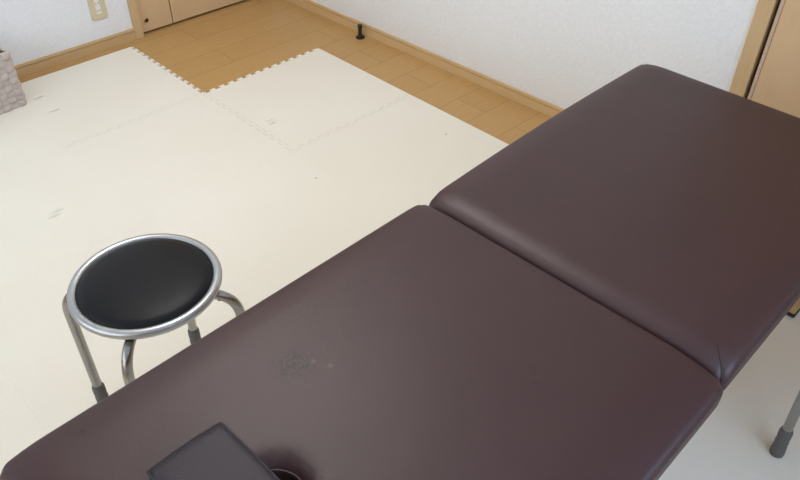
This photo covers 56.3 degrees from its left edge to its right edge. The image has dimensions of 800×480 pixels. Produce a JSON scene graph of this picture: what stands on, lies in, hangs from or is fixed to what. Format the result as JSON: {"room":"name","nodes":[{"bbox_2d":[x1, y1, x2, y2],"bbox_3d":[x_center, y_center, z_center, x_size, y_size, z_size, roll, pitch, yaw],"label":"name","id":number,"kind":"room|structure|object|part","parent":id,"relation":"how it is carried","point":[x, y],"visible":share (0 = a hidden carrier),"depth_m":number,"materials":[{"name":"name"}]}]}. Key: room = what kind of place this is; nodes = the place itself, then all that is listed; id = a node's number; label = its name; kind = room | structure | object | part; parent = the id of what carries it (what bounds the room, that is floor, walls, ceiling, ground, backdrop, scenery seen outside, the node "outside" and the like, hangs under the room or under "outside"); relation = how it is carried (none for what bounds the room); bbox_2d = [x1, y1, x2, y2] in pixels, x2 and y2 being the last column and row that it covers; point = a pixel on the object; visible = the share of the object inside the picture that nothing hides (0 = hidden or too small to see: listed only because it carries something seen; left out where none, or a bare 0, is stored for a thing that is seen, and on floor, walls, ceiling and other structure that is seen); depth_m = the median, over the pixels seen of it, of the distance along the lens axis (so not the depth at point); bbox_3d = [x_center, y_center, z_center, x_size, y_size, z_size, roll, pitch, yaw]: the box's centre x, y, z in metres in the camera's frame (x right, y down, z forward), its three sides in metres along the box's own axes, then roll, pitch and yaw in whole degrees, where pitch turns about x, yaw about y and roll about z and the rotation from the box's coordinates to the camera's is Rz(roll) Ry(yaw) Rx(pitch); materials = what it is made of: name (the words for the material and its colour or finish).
{"room":"massage treatment room","nodes":[
{"label":"massage treatment room","id":0,"kind":"room"},
{"bbox_2d":[0,0,132,65],"bbox_3d":[-1.857,-1.539,2.355,3.909,2.400,0.120,-32,50,-33],"label":"wall","id":1,"kind":"structure","parent":0,"point":[30,30],"depth_m":3.23,"materials":[{"name":"paint"}]},
{"bbox_2d":[14,28,135,77],"bbox_3d":[-2.235,-0.357,2.762,2.764,0.055,0.006,-32,50,-33],"label":"baseboard","id":2,"kind":"structure","parent":1,"relation":"attached to","point":[48,61],"depth_m":3.35,"materials":[{"name":"brown wood"}]},
{"bbox_2d":[87,0,107,20],"bbox_3d":[-1.344,-1.038,3.320,0.074,0.120,0.010,-32,50,-33],"label":"wall outlet","id":3,"kind":"object","parent":1,"relation":"attached to","point":[97,8],"visible":1,"depth_m":3.33,"materials":[{"name":"beige plastic"}]},
{"bbox_2d":[127,0,143,38],"bbox_3d":[-0.976,-1.916,3.097,0.778,2.045,0.072,-32,50,-33],"label":"trim","id":4,"kind":"structure","parent":1,"relation":"attached to","point":[132,4],"depth_m":3.47,"materials":[{"name":"brown wood"}]},
{"bbox_2d":[136,0,241,31],"bbox_3d":[-1.004,-1.917,3.133,0.694,2.000,0.112,-32,50,-33],"label":"door","id":5,"kind":"structure","parent":1,"relation":"in","point":[154,14],"depth_m":3.60,"materials":[{"name":"brown wood"}]},
{"bbox_2d":[19,0,551,143],"bbox_3d":[-0.481,0.398,2.006,4.029,0.100,4.219,-32,50,-33],"label":"floor","id":6,"kind":"structure","parent":0,"point":[212,49],"depth_m":3.41,"materials":[{"name":"brown wood"}]},
{"bbox_2d":[0,47,508,469],"bbox_3d":[-1.032,-0.205,2.634,2.428,0.010,1.808,-32,50,-33],"label":"foam mat","id":7,"kind":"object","parent":6,"relation":"on","point":[271,225],"depth_m":2.64,"materials":[{"name":"white plastic"}]},
{"bbox_2d":[0,47,26,114],"bbox_3d":[-1.703,-0.616,2.927,0.259,0.232,0.324,28,47,29],"label":"woven basket","id":8,"kind":"object","parent":7,"relation":"on","point":[12,96],"visible":1,"depth_m":2.94,"materials":[{"name":"grey wicker"}]},
{"bbox_2d":[354,24,364,39],"bbox_3d":[-0.189,-0.990,3.543,0.045,0.066,0.046,-32,50,-33],"label":"stopper","id":9,"kind":"object","parent":6,"relation":"on","point":[359,36],"visible":1,"depth_m":3.54,"materials":[{"name":"black plastic"}]},
{"bbox_3d":[-0.189,-0.993,3.540,0.023,0.057,0.023,-32,50,-33],"label":"post","id":10,"kind":"part","parent":9,"relation":"part of","materials":[{"name":"black plastic"}]},
{"bbox_2d":[658,311,799,479],"bbox_3d":[0.861,0.502,1.815,1.228,0.010,1.216,-32,50,-33],"label":"foam mat","id":11,"kind":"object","parent":6,"relation":"on","point":[752,399],"depth_m":1.86,"materials":[{"name":"white plastic"}]},
{"bbox_2d":[0,64,799,479],"bbox_3d":[0.304,0.277,1.606,0.709,0.592,1.885,32,49,32],"label":"massage table","id":12,"kind":"object","parent":11,"relation":"on","point":[578,303],"visible":1,"depth_m":1.31,"materials":[{"name":"brown leather"}]},
{"bbox_2d":[146,421,279,479],"bbox_3d":[-0.231,0.355,1.016,0.129,0.043,0.224,-32,50,-33],"label":"cushion","id":13,"kind":"object","parent":12,"relation":"on","point":[216,453],"visible":1,"depth_m":1.04,"materials":[{"name":"black leather"}]},
{"bbox_2d":[0,205,722,479],"bbox_3d":[-0.027,0.312,1.189,0.701,0.102,0.925,32,49,32],"label":"cushion","id":14,"kind":"object","parent":12,"relation":"on","point":[431,346],"depth_m":1.21,"materials":[{"name":"brown leather"}]},
{"bbox_2d":[429,64,799,390],"bbox_3d":[0.611,-0.120,1.688,0.698,0.080,0.907,32,49,32],"label":"cushion","id":15,"kind":"object","parent":12,"relation":"on","point":[667,200],"depth_m":1.57,"materials":[{"name":"brown leather"}]},
{"bbox_3d":[1.113,0.021,1.982,0.030,0.496,0.096,32,49,32],"label":"table leg","id":16,"kind":"part","parent":12,"relation":"part of","materials":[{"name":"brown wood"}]},
{"bbox_2d":[769,390,799,457],"bbox_3d":[1.092,0.376,1.606,0.321,0.457,0.321,-18,43,-21],"label":"round stool","id":17,"kind":"object","parent":11,"relation":"on","point":[778,448],"visible":1,"depth_m":1.73,"materials":[{"name":"silver metal"}]},
{"bbox_3d":[0.960,0.356,1.645,0.167,0.399,0.022,12,41,13],"label":"leg","id":18,"kind":"part","parent":17,"relation":"part of","materials":[{"name":"grey metal"}]},
{"bbox_3d":[-0.416,0.485,1.816,0.616,0.010,0.616,-32,50,-33],"label":"tile","id":19,"kind":"structure","parent":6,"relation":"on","visible":0},
{"bbox_2d":[62,233,244,402],"bbox_3d":[-0.545,0.249,1.731,0.321,0.456,0.321,-32,50,-33],"label":"round stool","id":20,"kind":"object","parent":19,"relation":"on","point":[132,289],"visible":0.88,"depth_m":1.57,"materials":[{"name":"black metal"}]},
{"bbox_3d":[-0.674,0.257,1.739,0.147,0.399,0.022,1,40,0],"label":"leg","id":21,"kind":"part","parent":20,"relation":"part of","materials":[{"name":"grey metal"}]},
{"bbox_3d":[-0.547,0.341,1.640,0.022,0.399,0.147,1,40,0],"label":"leg","id":22,"kind":"part","parent":20,"relation":"part of","materials":[{"name":"grey metal"}]},
{"bbox_3d":[-0.544,0.176,1.837,0.022,0.399,0.147,1,40,0],"label":"leg","id":23,"kind":"part","parent":20,"relation":"part of","materials":[{"name":"grey metal"}]},
{"bbox_3d":[-0.417,0.261,1.738,0.147,0.399,0.022,1,40,0],"label":"leg","id":24,"kind":"part","parent":20,"relation":"part of","materials":[{"name":"grey metal"}]},
{"bbox_2d":[311,0,757,108],"bbox_3d":[0.794,-1.367,2.188,4.029,2.400,0.121,32,49,32],"label":"wall","id":25,"kind":"structure","parent":0,"point":[559,53],"depth_m":2.81,"materials":[{"name":"paint"}]},
{"bbox_2d":[287,0,564,116],"bbox_3d":[0.190,-0.782,3.309,2.461,0.055,0.006,32,49,32],"label":"baseboard","id":26,"kind":"structure","parent":25,"relation":"attached to","point":[526,99],"depth_m":3.32,"materials":[{"name":"brown wood"}]},
{"bbox_2d":[729,0,780,97],"bbox_3d":[1.424,-0.802,1.796,0.898,2.047,0.074,32,49,32],"label":"trim","id":27,"kind":"structure","parent":25,"relation":"attached to","point":[765,12],"depth_m":2.31,"materials":[{"name":"brown wood"}]},
{"bbox_2d":[747,0,799,117],"bbox_3d":[1.447,-0.799,1.830,0.799,2.000,0.127,32,49,32],"label":"door","id":28,"kind":"structure","parent":25,"relation":"in","point":[776,81],"depth_m":2.29,"materials":[{"name":"brown wood"}]}
]}

